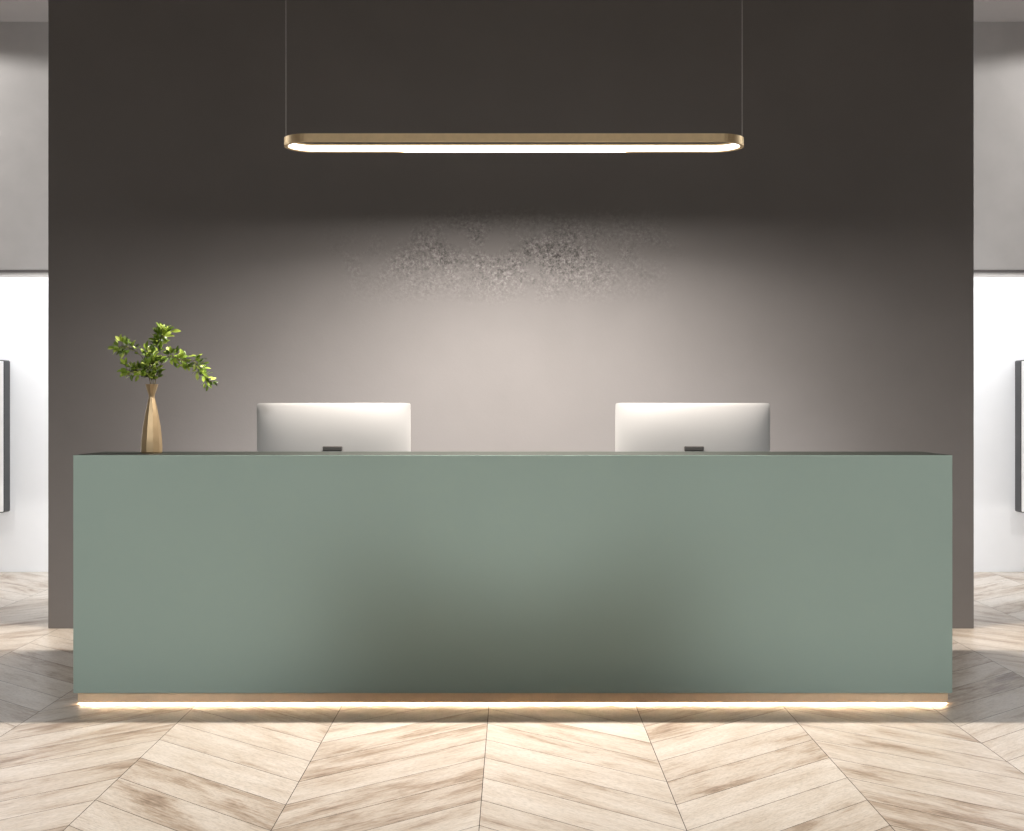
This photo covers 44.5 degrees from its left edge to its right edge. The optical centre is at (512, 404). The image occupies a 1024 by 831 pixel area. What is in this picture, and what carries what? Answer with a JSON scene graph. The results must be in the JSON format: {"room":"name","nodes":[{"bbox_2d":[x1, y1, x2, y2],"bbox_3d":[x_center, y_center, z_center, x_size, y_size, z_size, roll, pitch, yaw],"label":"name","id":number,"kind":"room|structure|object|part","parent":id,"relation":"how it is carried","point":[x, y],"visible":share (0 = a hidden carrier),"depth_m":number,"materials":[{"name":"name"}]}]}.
{"room":"lobby","nodes":[
{"label":"lobby","id":0,"kind":"room"},
{"bbox_2d":[48,0,973,628],"bbox_3d":[-0.011,-0.626,6.806,4.968,3.651,0.200,0,0,0],"label":"wall","id":1,"kind":"structure","parent":0,"point":[819,270],"depth_m":6.71,"materials":[{"name":"paint"}]},
{"bbox_2d":[0,572,1023,830],"bbox_3d":[0.000,1.199,2.240,13.000,0.001,13.480,0,0,0],"label":"floor","id":2,"kind":"structure","parent":0,"point":[66,764],"depth_m":4.29,"materials":[{"name":"brown wood"}]},
{"bbox_2d":[73,452,951,703],"bbox_3d":[-0.001,0.699,5.440,3.517,0.999,0.880,0,0,0],"label":"reception desk","id":3,"kind":"object","parent":2,"relation":"on","point":[199,577],"visible":1,"depth_m":5.00,"materials":[{"name":"green paint"}]},
{"bbox_2d":[141,384,161,453],"bbox_3d":[-1.498,0.057,5.180,0.087,0.286,0.086,0,0,0],"label":"vase","id":4,"kind":"object","parent":3,"relation":"on","point":[151,438],"visible":1,"depth_m":5.15,"materials":[{"name":"gold"}]},
{"bbox_2d":[107,322,217,390],"bbox_3d":[-1.439,-0.135,5.159,0.454,0.422,0.158,0,0,0],"label":"leafy plant","id":5,"kind":"object","parent":4,"relation":"in","point":[162,331],"visible":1,"depth_m":5.14,"materials":[{"name":"green plant"}]},
{"bbox_2d":[257,403,410,451],"bbox_3d":[-0.797,0.235,5.561,0.682,0.488,0.238,0,0,0],"label":"desktop computer","id":6,"kind":"object","parent":3,"relation":"on","point":[281,427],"visible":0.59,"depth_m":5.53,"materials":[{"name":"metal"}]},
{"bbox_2d":[78,452,946,454],"bbox_3d":[-0.001,0.215,5.186,3.515,0.030,0.368,0,0,0],"label":"countertop","id":7,"kind":"structure","parent":3,"relation":"on","point":[97,453],"depth_m":5.15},
{"bbox_2d":[615,403,769,451],"bbox_3d":[0.799,0.235,5.561,0.687,0.488,0.238,0,0,0],"label":"desktop computer","id":8,"kind":"object","parent":3,"relation":"on","point":[639,427],"visible":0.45,"depth_m":5.53,"materials":[{"name":"metal"}]},
{"bbox_2d":[0,277,1023,571],"bbox_3d":[0.000,-0.626,9.055,13.000,3.651,0.150,0,0,0],"label":"wall","id":9,"kind":"structure","parent":0,"point":[998,301],"depth_m":8.98,"materials":[{"name":"white paint"}]},
{"bbox_2d":[0,360,9,512],"bbox_3d":[-4.004,0.223,8.928,0.780,1.085,0.104,0,0,0],"label":"wall panel","id":10,"kind":"object","parent":9,"relation":"attached to","point":[4,364],"visible":1,"depth_m":8.88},
{"bbox_3d":[-4.004,0.223,8.927,0.767,1.072,0.102,0,0,0],"label":"panel","id":11,"kind":"part","parent":10,"relation":"part of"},
{"bbox_2d":[1015,360,1023,512],"bbox_3d":[3.996,0.223,8.928,0.780,1.085,0.104,0,0,0],"label":"wall panel","id":12,"kind":"object","parent":9,"relation":"attached to","point":[1019,364],"visible":1,"depth_m":8.90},
{"bbox_3d":[3.996,0.223,8.927,0.767,1.072,0.102,0,0,0],"label":"panel","id":13,"kind":"part","parent":12,"relation":"part of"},
{"bbox_2d":[0,22,1023,269],"bbox_3d":[0.000,-1.658,8.100,13.000,1.587,0.200,0,0,0],"label":"wall header","id":14,"kind":"structure","parent":0,"point":[998,46],"depth_m":8.00,"materials":[{"name":"grey paint"}]},
{"bbox_2d":[0,273,1023,276],"bbox_3d":[0.000,-0.842,8.100,13.000,0.012,0.180,0,0,0],"label":"trim","id":15,"kind":"structure","parent":14,"relation":"attached to","point":[1,274],"depth_m":8.04,"materials":[{"name":"grey metal"}]},
{"bbox_2d":[0,270,1023,272],"bbox_3d":[0.000,-0.856,8.098,13.000,0.016,0.204,0,0,0],"label":"trim","id":16,"kind":"structure","parent":14,"relation":"attached to","point":[1,271],"depth_m":8.00,"materials":[{"name":"metal"}]},
{"bbox_2d":[0,0,1023,21],"bbox_3d":[0.000,-2.526,2.315,13.000,0.150,13.630,0,0,0],"label":"ceiling","id":17,"kind":"structure","parent":0,"point":[10,10],"depth_m":7.78,"materials":[{"name":"paint"}]},
{"bbox_2d":[284,133,743,152],"bbox_3d":[0.004,-1.772,5.305,1.996,1.356,0.230,0,0,0],"label":"pendant lamp","id":18,"kind":"object","parent":17,"relation":"hanging from","point":[293,142],"visible":1,"depth_m":5.19,"materials":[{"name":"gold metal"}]},
{"bbox_2d":[288,143,739,150],"bbox_3d":[0.004,-1.109,5.305,1.916,0.024,0.198,0,0,0],"label":"diffuser","id":19,"kind":"object","parent":18,"relation":"attached to","point":[291,146],"depth_m":5.40,"materials":[{"name":"white plastic"}]}
]}

